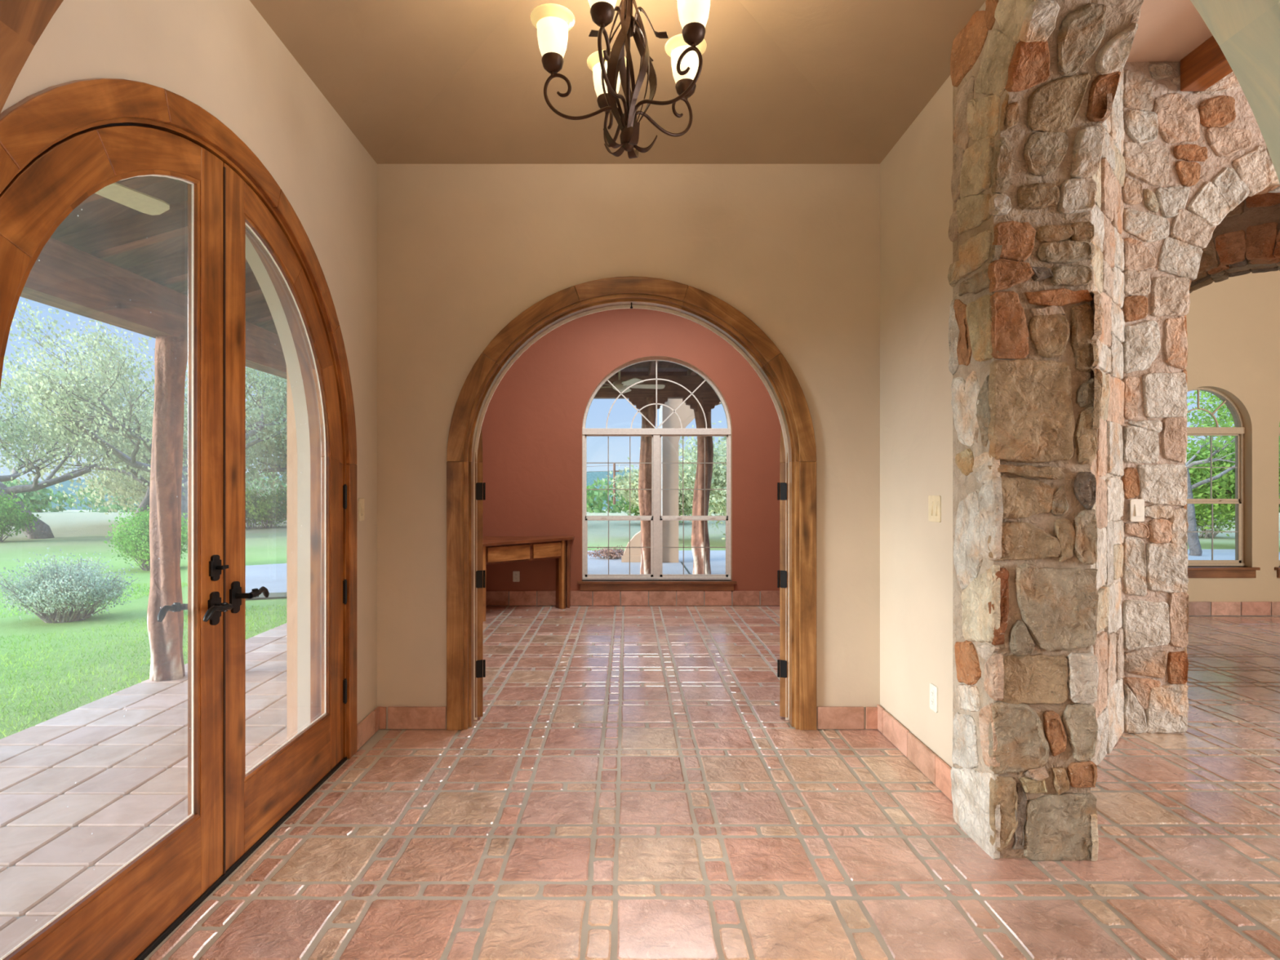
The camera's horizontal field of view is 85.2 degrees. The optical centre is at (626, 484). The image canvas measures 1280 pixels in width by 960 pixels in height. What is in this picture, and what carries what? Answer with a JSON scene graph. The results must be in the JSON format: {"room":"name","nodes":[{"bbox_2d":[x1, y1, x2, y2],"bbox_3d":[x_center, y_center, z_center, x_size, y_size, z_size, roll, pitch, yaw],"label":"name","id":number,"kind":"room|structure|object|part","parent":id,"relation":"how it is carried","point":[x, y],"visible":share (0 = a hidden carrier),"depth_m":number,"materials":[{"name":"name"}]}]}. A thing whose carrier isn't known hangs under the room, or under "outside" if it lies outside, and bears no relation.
{"room":"entrance hall","nodes":[
{"label":"entrance hall","id":0,"kind":"room"},
{"bbox_2d":[0,622,286,958],"bbox_3d":[1.750,1.584,3.975,10.500,0.331,13.950,0,0,0],"label":"porch slab","id":1,"kind":"object","parent":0,"point":[129,772],"visible":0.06,"depth_m":3.31,"materials":[{"name":"grey tile"}]},
{"bbox_2d":[146,335,187,681],"bbox_3d":[-3.381,0.165,5.113,0.289,2.510,0.240,0,0,38],"label":"post","id":2,"kind":"object","parent":1,"relation":"on","point":[171,353],"visible":0.98,"depth_m":5.06,"materials":[{"name":"brown wood"}]},
{"bbox_2d":[20,237,286,378],"bbox_3d":[-3.390,-1.245,3.950,0.200,0.330,13.900,0,0,0],"label":"beam","id":3,"kind":"structure","parent":2,"relation":"on","point":[67,277],"depth_m":4.53,"materials":[{"name":"brown wood"}]},
{"bbox_2d":[628,396,667,573],"bbox_3d":[0.330,0.040,10.804,0.600,2.760,0.340,0,0,0],"label":"post","id":4,"kind":"object","parent":1,"relation":"on","point":[649,412],"visible":0.73,"depth_m":10.71,"materials":[{"name":"brown wood"}]},
{"bbox_2d":[682,397,720,573],"bbox_3d":[1.170,0.040,10.788,0.600,2.760,0.346,0,0,0],"label":"post","id":5,"kind":"object","parent":1,"relation":"on","point":[707,404],"visible":0.81,"depth_m":10.71,"materials":[{"name":"brown wood"}]},
{"bbox_2d":[593,375,718,399],"bbox_3d":[1.850,-1.505,10.800,10.300,0.330,0.200,0,0,0],"label":"beam","id":6,"kind":"structure","parent":5,"relation":"on","point":[671,390],"depth_m":10.70,"materials":[{"name":"brown wood"}]},
{"bbox_2d":[648,360,658,375],"bbox_3d":[0.390,-1.740,9.575,0.090,0.140,3.250,0,0,0],"label":"rafter","id":7,"kind":"object","parent":6,"relation":"on","point":[651,371],"visible":0.21,"depth_m":10.15,"materials":[{"name":"brown wood"}]},
{"bbox_2d":[686,368,697,375],"bbox_3d":[1.010,-1.740,9.575,0.090,0.140,3.250,0,0,0],"label":"rafter","id":8,"kind":"object","parent":6,"relation":"on","point":[690,372],"visible":0.14,"depth_m":10.61,"materials":[{"name":"brown wood"}]},
{"bbox_2d":[50,178,274,327],"bbox_3d":[-2.800,-1.834,4.000,2.400,0.756,14.000,0,0,0],"label":"porch roof","id":9,"kind":"structure","parent":0,"point":[104,211],"depth_m":4.39,"materials":[{"name":"brown wood"}]},
{"bbox_2d":[54,200,187,258],"bbox_3d":[-2.935,-1.685,4.470,2.030,0.749,0.090,0,0,0],"label":"rafter","id":10,"kind":"object","parent":9,"relation":"attached to","point":[143,229],"visible":0.24,"depth_m":4.42,"materials":[{"name":"brown wood"}]},
{"bbox_2d":[80,176,170,204],"bbox_3d":[-2.825,-1.717,3.850,2.250,0.812,0.090,0,0,0],"label":"rafter","id":11,"kind":"object","parent":9,"relation":"attached to","point":[133,183],"visible":0.02,"depth_m":3.86,"materials":[{"name":"brown wood"}]},
{"bbox_2d":[94,182,169,215],"bbox_3d":[-2.514,-1.600,2.999,1.109,0.540,1.163,0,0,0],"label":"ceiling fan","id":12,"kind":"object","parent":9,"relation":"hanging from","point":[140,202],"visible":0.05,"depth_m":3.42,"materials":[{"name":"beige wood"}]},
{"bbox_2d":[124,250,247,285],"bbox_3d":[-2.935,-1.685,5.090,2.030,0.749,0.090,0,0,0],"label":"rafter","id":13,"kind":"object","parent":9,"relation":"attached to","point":[173,268],"visible":0.02,"depth_m":5.04,"materials":[{"name":"brown wood"}]},
{"bbox_2d":[179,271,262,297],"bbox_3d":[-2.935,-1.685,5.710,2.030,0.749,0.090,0,0,0],"label":"rafter","id":14,"kind":"object","parent":9,"relation":"attached to","point":[253,288],"visible":0.06,"depth_m":5.67,"materials":[{"name":"brown wood"}]},
{"bbox_2d":[245,299,272,324],"bbox_3d":[-2.935,-1.685,6.330,2.030,0.749,0.090,0,0,0],"label":"rafter","id":15,"kind":"object","parent":9,"relation":"attached to","point":[258,312],"visible":0.02,"depth_m":6.29,"materials":[{"name":"brown wood"}]},
{"bbox_2d":[260,323,278,334],"bbox_3d":[-2.935,-1.685,6.950,2.030,0.749,0.090,0,0,0],"label":"rafter","id":16,"kind":"object","parent":9,"relation":"attached to","point":[271,327],"visible":0.02,"depth_m":6.91,"materials":[{"name":"brown wood"}]},
{"bbox_2d":[0,0,377,733],"bbox_3d":[-1.500,-0.400,2.375,0.240,3.500,3.250,0,0,0],"label":"wall","id":17,"kind":"structure","parent":0,"point":[222,56],"depth_m":2.96,"materials":[{"name":"paint"}]},
{"bbox_2d":[0,78,356,959],"bbox_3d":[-1.436,0.075,2.394,0.248,2.590,2.240,0,0,0],"label":"door","id":18,"kind":"structure","parent":17,"relation":"in","point":[61,144],"depth_m":2.32,"materials":[{"name":"orange wood"}]},
{"bbox_3d":[-1.466,0.415,2.281,0.074,0.112,0.164,0,0,0],"label":"handle","id":19,"kind":"part","parent":18,"relation":"part of","materials":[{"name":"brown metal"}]},
{"bbox_3d":[-1.349,0.415,2.281,0.074,0.112,0.164,0,0,0],"label":"handle","id":20,"kind":"part","parent":18,"relation":"part of","materials":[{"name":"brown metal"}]},
{"bbox_3d":[-1.349,0.398,2.507,0.074,0.112,0.164,0,0,0],"label":"handle","id":21,"kind":"part","parent":18,"relation":"part of","materials":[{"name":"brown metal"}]},
{"bbox_2d":[358,497,364,520],"bbox_3d":[-1.372,0.130,3.608,0.016,0.118,0.072,0,0,0],"label":"light switch","id":22,"kind":"object","parent":17,"relation":"attached to","point":[361,500],"visible":1,"depth_m":3.59,"materials":[{"name":"beige plastic"}]},
{"bbox_2d":[356,706,379,750],"bbox_3d":[-1.370,1.287,3.683,0.020,0.126,0.326,0,0,0],"label":"baseboard","id":23,"kind":"structure","parent":17,"relation":"attached to","point":[369,726],"depth_m":3.65,"materials":[{"name":"orange tile"}]},
{"bbox_2d":[286,368,297,741],"bbox_3d":[-1.750,-0.265,2.050,0.260,3.370,5.100,0,0,0],"label":"wall","id":24,"kind":"structure","parent":0,"point":[291,441],"depth_m":3.85,"materials":[{"name":"beige paint"}]},
{"bbox_2d":[249,0,986,164],"bbox_3d":[0.009,-1.985,2.373,2.778,0.430,2.946,0,0,0],"label":"ceiling","id":25,"kind":"structure","parent":0,"point":[415,82],"depth_m":3.20,"materials":[{"name":"paint"}]},
{"bbox_2d":[530,0,710,159],"bbox_3d":[-0.003,-1.622,2.416,0.660,0.906,0.635,0,0,18],"label":"chandelier","id":26,"kind":"object","parent":25,"relation":"hanging from","point":[553,22],"visible":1,"depth_m":2.41,"materials":[{"name":"brown metal"}]},
{"bbox_3d":[-0.260,-1.549,2.440,0.116,0.138,0.116,0,0,0],"label":"lamp shade","id":27,"kind":"part","parent":26,"relation":"part of","materials":[{"name":"beige glass"}]},
{"bbox_3d":[-0.147,-1.344,2.440,0.291,0.192,0.012,0,0,0],"label":"arm","id":28,"kind":"part","parent":26,"relation":"part of","materials":[{"name":"brown metal"}]},
{"bbox_3d":[-0.077,-1.549,2.188,0.116,0.138,0.116,0,0,0],"label":"lamp shade","id":29,"kind":"part","parent":26,"relation":"part of","materials":[{"name":"beige glass"}]},
{"bbox_3d":[-0.077,-1.549,2.692,0.116,0.138,0.116,0,0,0],"label":"lamp shade","id":30,"kind":"part","parent":26,"relation":"part of","materials":[{"name":"beige glass"}]},
{"bbox_3d":[-0.042,-1.344,2.296,0.012,0.191,0.291,0,0,18],"label":"arm","id":31,"kind":"part","parent":26,"relation":"part of","materials":[{"name":"brown metal"}]},
{"bbox_3d":[-0.042,-1.344,2.584,0.012,0.191,0.291,0,0,-18],"label":"arm","id":32,"kind":"part","parent":26,"relation":"part of","materials":[{"name":"brown metal"}]},
{"bbox_3d":[0.128,-1.344,2.529,0.291,0.191,0.012,0,0,-36],"label":"arm","id":33,"kind":"part","parent":26,"relation":"part of","materials":[{"name":"brown metal"}]},
{"bbox_3d":[0.128,-1.344,2.351,0.291,0.191,0.012,0,0,36],"label":"arm","id":34,"kind":"part","parent":26,"relation":"part of","materials":[{"name":"brown metal"}]},
{"bbox_3d":[0.219,-1.549,2.596,0.116,0.138,0.116,0,0,0],"label":"lamp shade","id":35,"kind":"part","parent":26,"relation":"part of","materials":[{"name":"beige glass"}]},
{"bbox_3d":[0.219,-1.549,2.284,0.116,0.138,0.116,0,0,0],"label":"lamp shade","id":36,"kind":"part","parent":26,"relation":"part of","materials":[{"name":"beige glass"}]},
{"bbox_2d":[377,164,879,706],"bbox_3d":[0.080,-0.450,3.921,3.400,3.600,0.150,0,0,0],"label":"wall","id":37,"kind":"structure","parent":0,"point":[464,250],"depth_m":3.85,"materials":[{"name":"paint"}]},
{"bbox_2d":[377,706,878,729],"bbox_3d":[0.009,1.287,3.836,2.778,0.126,0.020,0,0,0],"label":"baseboard","id":38,"kind":"structure","parent":37,"relation":"attached to","point":[391,717],"depth_m":3.83,"materials":[{"name":"orange tile"}]},
{"bbox_2d":[446,276,816,729],"bbox_3d":[0.026,0.103,4.306,2.616,2.493,0.968,0,0,0],"label":"door frame","id":39,"kind":"structure","parent":37,"relation":"in","point":[465,486],"depth_m":3.83,"materials":[{"name":"brown wood"}]},
{"bbox_2d":[481,308,781,591],"bbox_3d":[0.050,-0.500,7.850,3.700,3.700,0.200,0,0,0],"label":"wall","id":40,"kind":"structure","parent":0,"point":[532,425],"depth_m":7.75,"materials":[{"name":"red paint"}]},
{"bbox_2d":[512,571,519,582],"bbox_3d":[-1.230,1.025,7.745,0.075,0.118,0.009,0,0,0],"label":"wall outlet","id":41,"kind":"object","parent":40,"relation":"attached to","point":[516,575],"visible":1,"depth_m":7.74,"materials":[{"name":"white plastic"}]},
{"bbox_2d":[485,591,779,605],"bbox_3d":[0.065,1.267,7.740,3.370,0.167,0.020,0,0,0],"label":"baseboard","id":42,"kind":"structure","parent":40,"relation":"attached to","point":[492,597],"depth_m":7.73,"materials":[{"name":"pink tile"}]},
{"bbox_2d":[577,357,736,591],"bbox_3d":[0.335,-0.127,7.803,1.760,2.614,0.195,0,0,0],"label":"window","id":43,"kind":"structure","parent":40,"relation":"in","point":[656,520],"depth_m":7.84,"materials":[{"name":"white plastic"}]},
{"bbox_3d":[-0.087,-0.087,7.873,0.769,0.945,0.022,0,0,0],"label":"sash","id":44,"kind":"part","parent":43,"relation":"part of","materials":[{"name":"white plastic"}]},
{"bbox_3d":[-0.087,0.715,7.853,0.769,0.660,0.022,0,0,0],"label":"sash","id":45,"kind":"part","parent":43,"relation":"part of","materials":[{"name":"clear glass"}]},
{"bbox_3d":[0.335,1.089,7.772,1.760,0.028,0.135,0,0,0],"label":"sill","id":46,"kind":"part","parent":43,"relation":"part of","materials":[{"name":"brown wood"}]},
{"bbox_3d":[0.757,-0.087,7.873,0.769,0.945,0.022,0,0,0],"label":"sash","id":47,"kind":"part","parent":43,"relation":"part of","materials":[{"name":"white plastic"}]},
{"bbox_3d":[0.757,0.715,7.853,0.769,0.660,0.022,0,0,0],"label":"sash","id":48,"kind":"part","parent":43,"relation":"part of","materials":[{"name":"clear glass"}]},
{"bbox_2d":[620,360,688,372],"bbox_3d":[1.850,-1.850,9.625,10.300,0.080,3.350,0,0,0],"label":"porch roof","id":49,"kind":"structure","parent":0,"point":[663,366],"depth_m":10.81,"materials":[{"name":"brown wood"}]},
{"bbox_2d":[600,370,665,393],"bbox_3d":[-0.072,-1.535,9.422,1.183,0.550,1.189,0,0,0],"label":"ceiling fan","id":50,"kind":"object","parent":49,"relation":"hanging from","point":[620,385],"visible":0.8,"depth_m":9.38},
{"bbox_3d":[-0.032,-1.330,9.784,0.136,0.046,0.460,0,0,10],"label":"blade","id":51,"kind":"part","parent":50,"relation":"part of","materials":[{"name":"beige wood"}]},
{"bbox_3d":[0.071,-1.330,9.050,0.136,0.046,0.460,0,0,-26],"label":"blade","id":52,"kind":"part","parent":50,"relation":"part of","materials":[{"name":"beige wood"}]},
{"bbox_3d":[0.286,-1.330,9.454,0.460,0.046,0.136,0,0,-8],"label":"blade","id":53,"kind":"part","parent":50,"relation":"part of","materials":[{"name":"beige wood"}]},
{"bbox_2d":[615,372,698,375],"bbox_3d":[1.850,-1.740,11.220,10.300,0.220,0.040,0,0,0],"label":"fascia board","id":54,"kind":"object","parent":49,"relation":"attached to","point":[617,373],"visible":0.02,"depth_m":11.20,"materials":[{"name":"brown wood"}]},
{"bbox_2d":[662,399,721,562],"bbox_3d":[2.630,-0.390,13.100,3.940,3.720,0.400,0,0,0],"label":"wall","id":55,"kind":"structure","parent":0,"point":[686,415],"depth_m":12.90,"materials":[{"name":"beige paint"}]},
{"bbox_2d":[659,405,662,515],"bbox_3d":[0.627,-0.350,12.870,0.055,3.600,0.060,0,0,0],"label":"downspout","id":56,"kind":"object","parent":55,"relation":"attached to","point":[660,407],"visible":0.07,"depth_m":12.84,"materials":[{"name":"white paint"}]},
{"bbox_2d":[680,561,690,573],"bbox_3d":[1.015,1.448,12.100,0.030,0.004,1.800,0,0,0],"label":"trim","id":57,"kind":"structure","parent":55,"relation":"attached to","point":[685,567],"depth_m":11.96,"materials":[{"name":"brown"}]},
{"bbox_2d":[143,605,1279,959],"bbox_3d":[3.390,1.449,1.900,10.020,0.201,11.800,0,0,0],"label":"floor","id":58,"kind":"structure","parent":0,"point":[631,782],"depth_m":2.69,"materials":[{"name":"orange tile"}]},
{"bbox_2d":[483,536,573,621],"bbox_3d":[-1.099,0.963,7.223,1.027,0.775,1.045,0,0,0],"label":"desk","id":59,"kind":"object","parent":58,"relation":"on","point":[496,549],"visible":0.76,"depth_m":7.36,"materials":[{"name":"brown wood"}]},
{"bbox_3d":[-1.430,0.978,6.873,0.055,0.745,0.055,0,0,-44],"label":"leg","id":60,"kind":"part","parent":59,"relation":"part of","materials":[{"name":"brown wood"}]},
{"bbox_3d":[-1.197,0.700,7.066,0.510,0.150,0.023,0,0,-44],"label":"drawer","id":61,"kind":"part","parent":59,"relation":"part of","materials":[{"name":"brown wood"}]},
{"bbox_3d":[-0.848,0.700,7.400,0.365,0.150,0.023,0,0,-44],"label":"drawer","id":62,"kind":"part","parent":59,"relation":"part of","materials":[{"name":"brown wood"}]},
{"bbox_3d":[-0.724,0.978,7.613,0.020,0.745,0.150,0,0,-44],"label":"panel","id":63,"kind":"part","parent":59,"relation":"part of","materials":[{"name":"brown wood"}]},
{"bbox_3d":[-0.703,0.978,7.567,0.055,0.745,0.055,0,0,-44],"label":"leg","id":64,"kind":"part","parent":59,"relation":"part of","materials":[{"name":"brown wood"}]},
{"bbox_3d":[-0.640,0.978,7.673,0.030,0.745,0.145,0,0,0],"label":"panel","id":65,"kind":"part","parent":59,"relation":"part of","materials":[{"name":"brown wood"}]},
{"bbox_2d":[880,75,952,768],"bbox_3d":[1.498,-0.400,3.340,0.200,3.500,1.020,0,0,0],"label":"wall","id":66,"kind":"structure","parent":0,"point":[916,201],"depth_m":3.35,"materials":[{"name":"paint"}]},
{"bbox_2d":[876,704,952,801],"bbox_3d":[1.388,1.282,3.338,0.020,0.137,1.016,0,0,0],"label":"baseboard","id":67,"kind":"structure","parent":66,"relation":"attached to","point":[938,771],"depth_m":3.31,"materials":[{"name":"orange tile"}]},
{"bbox_2d":[929,683,937,712],"bbox_3d":[1.393,0.970,3.165,0.009,0.118,0.072,0,0,0],"label":"wall outlet","id":68,"kind":"object","parent":66,"relation":"attached to","point":[933,689],"visible":1,"depth_m":3.15,"materials":[{"name":"white plastic"}]},
{"bbox_2d":[930,689,934,697],"bbox_3d":[1.390,0.950,3.165,0.003,0.033,0.033,0,0,0],"label":"socket","id":69,"kind":"object","parent":68,"relation":"attached to","point":[932,691],"depth_m":3.16,"materials":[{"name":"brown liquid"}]},
{"bbox_2d":[930,698,934,706],"bbox_3d":[1.390,0.990,3.165,0.003,0.033,0.033,0,0,0],"label":"socket","id":70,"kind":"object","parent":68,"relation":"attached to","point":[932,700],"depth_m":3.16,"materials":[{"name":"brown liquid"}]},
{"bbox_2d":[928,495,941,522],"bbox_3d":[1.390,0.110,3.155,0.016,0.120,0.118,0,0,0],"label":"light switch","id":71,"kind":"object","parent":66,"relation":"attached to","point":[934,501],"visible":1,"depth_m":3.14,"materials":[{"name":"beige plastic"}]},
{"bbox_2d":[947,0,1143,861],"bbox_3d":[1.502,-0.464,0.967,0.418,3.653,3.762,0,0,0],"label":"stone pillar","id":72,"kind":"structure","parent":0,"point":[1035,82],"depth_m":2.50,"materials":[{"name":"stone"}]},
{"bbox_2d":[1090,69,1125,765],"bbox_3d":[2.095,-0.465,3.337,0.271,3.650,1.474,0,0,45],"label":"stone wall","id":73,"kind":"structure","parent":0,"point":[1108,262],"depth_m":3.53,"materials":[{"name":"stone"}]},
{"bbox_2d":[1125,0,1213,62],"bbox_3d":[5.500,-2.370,2.375,7.600,0.160,9.950,0,0,0],"label":"ceiling","id":74,"kind":"structure","parent":0,"point":[1168,30],"depth_m":3.52,"materials":[{"name":"paint"}]},
{"bbox_2d":[1180,35,1232,91],"bbox_3d":[3.050,-2.205,0.630,0.130,0.170,6.260,0,0,0],"label":"ceiling beam","id":75,"kind":"structure","parent":74,"relation":"attached to","point":[1206,64],"depth_m":3.63,"materials":[{"name":"brown wood"}]},
{"bbox_2d":[1120,62,1279,733],"bbox_3d":[4.446,-0.466,3.927,3.534,3.649,0.377,0,0,0],"label":"stone wall","id":76,"kind":"structure","parent":0,"point":[1191,157],"depth_m":3.76,"materials":[{"name":"stone"}]},
{"bbox_2d":[1129,498,1144,521],"bbox_3d":[2.752,0.140,3.750,0.075,0.122,0.016,0,0,0],"label":"light switch","id":77,"kind":"object","parent":76,"relation":"attached to","point":[1136,505],"visible":1,"depth_m":3.75,"materials":[{"name":"white plastic"}]},
{"bbox_2d":[1185,270,1279,602],"bbox_3d":[5.600,-0.550,7.260,7.200,3.800,0.200,0,0,0],"label":"wall","id":78,"kind":"structure","parent":0,"point":[1233,323],"depth_m":7.16,"materials":[{"name":"beige paint"}]},
{"bbox_2d":[1184,387,1260,577],"bbox_3d":[5.975,-0.029,7.213,1.000,1.979,0.195,0,0,0],"label":"window","id":79,"kind":"structure","parent":78,"relation":"in","point":[1223,571],"depth_m":7.25,"materials":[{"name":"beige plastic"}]},
{"bbox_3d":[5.975,-0.172,7.283,0.854,0.705,0.022,0,0,0],"label":"sash","id":80,"kind":"part","parent":79,"relation":"part of","materials":[{"name":"beige plastic"}]},
{"bbox_3d":[5.975,0.500,7.263,0.854,0.640,0.022,0,0,0],"label":"sash","id":81,"kind":"part","parent":79,"relation":"part of","materials":[{"name":"clear glass"}]},
{"bbox_3d":[5.975,0.864,7.183,1.000,0.028,0.135,0,0,0],"label":"sill","id":82,"kind":"part","parent":79,"relation":"part of","materials":[{"name":"brown wood"}]},
{"bbox_2d":[1188,601,1279,615],"bbox_3d":[6.200,1.277,7.150,6.000,0.147,0.020,0,0,0],"label":"baseboard","id":83,"kind":"structure","parent":78,"relation":"attached to","point":[1196,608],"depth_m":7.14,"materials":[{"name":"orange tile"}]},
{"bbox_2d":[1274,426,1279,577],"bbox_3d":[7.160,-0.029,7.213,1.000,1.979,0.195,0,0,0],"label":"window","id":84,"kind":"structure","parent":78,"relation":"in","point":[1277,569],"depth_m":7.15,"materials":[{"name":"beige plastic"}]},
{"bbox_2d":[1189,192,1279,293],"bbox_3d":[4.261,-0.470,5.411,3.374,3.640,0.523,0,0,45],"label":"stone wall","id":85,"kind":"structure","parent":0,"point":[1246,240],"depth_m":4.97,"materials":[{"name":"stone"}]},
{"bbox_3d":[0.020,-0.400,0.825,3.280,3.500,0.150,0,0,0],"label":"wall","id":86,"kind":"structure","parent":0,"visible":0},
{"bbox_2d":[0,0,1279,183],"bbox_3d":[0.000,0.107,0.817,2.020,2.486,0.214,0,0,0],"label":"archway","id":87,"kind":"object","parent":86,"relation":"attached to","point":[1246,32],"depth_m":0.89,"materials":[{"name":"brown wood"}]},
{"label":"outside","id":88,"kind":"structure","parent":0,"visible":0},
{"bbox_2d":[245,549,1279,597],"bbox_3d":[3.602,1.480,12.873,21.218,0.060,5.692,0,0,-5],"label":"driveway","id":89,"kind":"structure","parent":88,"point":[273,577],"depth_m":12.11,"materials":[{"name":"grey asphalt"}]},
{"bbox_2d":[587,545,626,559],"bbox_3d":[-0.309,1.335,13.634,0.882,0.292,0.834,0,0,42],"label":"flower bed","id":90,"kind":"object","parent":89,"relation":"on","point":[613,553],"visible":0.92,"depth_m":13.53,"materials":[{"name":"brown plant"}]},
{"bbox_2d":[621,530,640,562],"bbox_3d":[0.278,0.910,13.110,0.755,1.120,0.280,0,0,0],"label":"buttress","id":91,"kind":"object","parent":89,"relation":"on","point":[635,553],"visible":0.3,"depth_m":13.00,"materials":[{"name":"beige paint"}]},
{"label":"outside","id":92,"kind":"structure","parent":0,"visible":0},
{"bbox_2d":[0,510,1279,738],"bbox_3d":[4.000,6.590,153.000,640.000,10.200,330.000,0,0,0],"label":"lawn","id":93,"kind":"structure","parent":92,"point":[76,532],"depth_m":8.81,"materials":[{"name":"green plant"}]},
{"bbox_2d":[0,487,49,542],"bbox_3d":[-17.534,0.791,19.221,2.428,1.636,2.056,0,0,28],"label":"shrub","id":94,"kind":"object","parent":93,"relation":"on","point":[11,515],"visible":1,"depth_m":19.23,"materials":[{"name":"green plant"}]},
{"bbox_2d":[0,546,139,623],"bbox_3d":[-6.471,1.161,8.098,1.613,0.872,1.423,0,0,28],"label":"bush","id":95,"kind":"object","parent":93,"relation":"on","point":[76,590],"visible":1,"depth_m":7.95,"materials":[{"name":"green plant"}]},
{"bbox_2d":[0,361,151,538],"bbox_3d":[-18.655,-1.186,20.351,9.161,6.234,8.569,0,0,-30],"label":"oak tree","id":96,"kind":"object","parent":93,"relation":"on","point":[42,531],"visible":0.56,"depth_m":20.44,"materials":[{"name":"green plant"}]},
{"bbox_2d":[0,328,262,525],"bbox_3d":[-16.931,-1.466,24.265,8.464,6.807,10.437,0,0,-43],"label":"oak tree","id":97,"kind":"object","parent":93,"relation":"on","point":[145,501],"visible":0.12,"depth_m":23.00,"materials":[{"name":"green plant"}]},
{"bbox_2d":[132,506,149,524],"bbox_3d":[-15.480,1.127,23.524,2.166,1.067,2.148,0,0,-42],"label":"shrub","id":98,"kind":"object","parent":93,"relation":"on","point":[136,513],"visible":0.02,"depth_m":23.33,"materials":[{"name":"green plant"}]},
{"bbox_2d":[0,298,286,530],"bbox_3d":[-12.831,-1.566,20.345,8.206,7.138,9.758,0,0,41],"label":"oak tree","id":99,"kind":"object","parent":93,"relation":"on","point":[51,397],"visible":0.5,"depth_m":18.14,"materials":[{"name":"green plant"}]},
{"bbox_2d":[0,582,286,739],"bbox_3d":[-5.784,1.550,7.983,9.430,0.120,3.346,0,0,44],"label":"grass","id":100,"kind":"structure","parent":93,"relation":"on","point":[274,620],"depth_m":6.14,"materials":[{"name":"green plant"}]},
{"bbox_2d":[0,386,286,515],"bbox_3d":[-18.617,-1.299,29.973,9.648,6.474,14.383,0,0,-19],"label":"oak tree","id":101,"kind":"object","parent":93,"relation":"on","point":[114,486],"visible":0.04,"depth_m":26.20,"materials":[{"name":"green plant"}]},
{"bbox_2d":[100,505,187,570],"bbox_3d":[-8.640,0.965,12.928,1.834,1.242,1.556,0,0,40],"label":"shrub","id":102,"kind":"object","parent":93,"relation":"on","point":[136,540],"visible":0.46,"depth_m":12.62,"materials":[{"name":"green plant"}]},
{"bbox_2d":[245,368,286,506],"bbox_3d":[-11.143,-1.732,25.677,8.920,7.542,8.652,0,0,-39],"label":"oak tree","id":103,"kind":"object","parent":93,"relation":"on","point":[276,466],"visible":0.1,"depth_m":23.69,"materials":[{"name":"green plant"}]},
{"bbox_2d":[245,482,286,528],"bbox_3d":[-12.797,0.787,24.452,3.182,1.743,2.695,0,0,-36],"label":"shrub","id":104,"kind":"object","parent":93,"relation":"on","point":[257,509],"visible":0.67,"depth_m":24.25,"materials":[{"name":"green plant"}]},
{"bbox_2d":[32,452,635,504],"bbox_3d":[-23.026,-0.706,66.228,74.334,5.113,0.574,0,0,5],"label":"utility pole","id":105,"kind":"object","parent":93,"relation":"on","point":[614,464],"visible":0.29,"depth_m":63.91,"materials":[{"name":"brown wood"}]},
{"bbox_2d":[586,483,599,512],"bbox_3d":[-4.495,0.399,26.043,6.407,2.523,5.296,0,0,20],"label":"shrub","id":106,"kind":"object","parent":93,"relation":"on","point":[593,484],"visible":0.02,"depth_m":26.39,"materials":[{"name":"green plant"}]},
{"bbox_2d":[1,471,1279,513],"bbox_3d":[-0.352,1.734,95.150,226.326,7.642,55.881,0,0,0],"label":"tree line","id":107,"kind":"object","parent":93,"relation":"on","point":[31,496],"visible":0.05,"depth_m":89.98,"materials":[{"name":"green plant"}]},
{"bbox_2d":[602,462,693,523],"bbox_3d":[0.816,0.626,19.961,3.081,2.509,2.634,0,0,-7],"label":"oak tree","id":108,"kind":"object","parent":93,"relation":"on","point":[624,482],"visible":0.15,"depth_m":19.67,"materials":[{"name":"green plant"}]},
{"bbox_2d":[621,484,693,522],"bbox_3d":[1.426,0.629,27.580,3.148,2.059,2.712,0,0,6],"label":"shrub","id":109,"kind":"object","parent":93,"relation":"on","point":[635,509],"visible":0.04,"depth_m":27.05,"materials":[{"name":"green plant"}]},
{"bbox_2d":[625,420,726,539],"bbox_3d":[3.678,-0.024,18.984,6.930,3.929,6.039,0,0,-21],"label":"oak tree","id":110,"kind":"object","parent":93,"relation":"on","point":[718,481],"visible":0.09,"depth_m":18.11,"materials":[{"name":"green plant"}]},
{"bbox_2d":[1195,503,1235,537],"bbox_3d":[16.987,0.511,20.954,4.118,2.296,3.195,0,0,10],"label":"shrub","id":111,"kind":"object","parent":93,"relation":"on","point":[1205,522],"visible":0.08,"depth_m":20.34,"materials":[{"name":"green plant"}]},
{"bbox_2d":[1186,390,1279,555],"bbox_3d":[11.844,-0.454,14.334,5.691,4.547,4.685,0,0,-29],"label":"oak tree","id":112,"kind":"object","parent":93,"relation":"on","point":[1195,549],"visible":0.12,"depth_m":14.21,"materials":[{"name":"green plant"}]},
{"bbox_2d":[1186,422,1279,528],"bbox_3d":[14.956,0.011,16.433,6.328,3.730,5.044,0,0,31],"label":"maple tree","id":113,"kind":"object","parent":93,"relation":"on","point":[1223,487],"visible":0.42,"depth_m":16.46,"materials":[{"name":"green plant"}]},
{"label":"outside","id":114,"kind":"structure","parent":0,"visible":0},
{"bbox_2d":[12,470,688,510],"bbox_3d":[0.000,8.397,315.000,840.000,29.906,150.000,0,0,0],"label":"hills","id":115,"kind":"structure","parent":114,"point":[592,476],"depth_m":298.99,"materials":[{"name":"green plant"}]}
]}

